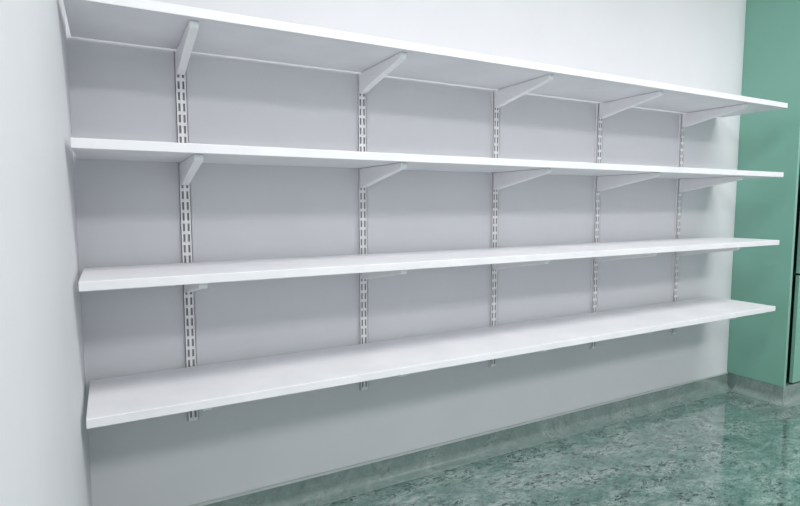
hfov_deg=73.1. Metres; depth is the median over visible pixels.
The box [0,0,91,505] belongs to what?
wall
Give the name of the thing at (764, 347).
wall
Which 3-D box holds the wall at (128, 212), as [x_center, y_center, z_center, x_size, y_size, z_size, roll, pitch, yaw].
[1.375,-0.516,2.740,5.412,2.600,0.100,-3,6,-28]
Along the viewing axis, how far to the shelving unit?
1.68 m
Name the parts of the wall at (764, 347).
door, door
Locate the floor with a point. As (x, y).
(729, 448)
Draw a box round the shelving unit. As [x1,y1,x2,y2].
[63,0,787,428]
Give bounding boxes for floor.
[320,391,799,505]
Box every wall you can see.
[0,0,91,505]
[65,0,745,505]
[189,0,799,505]

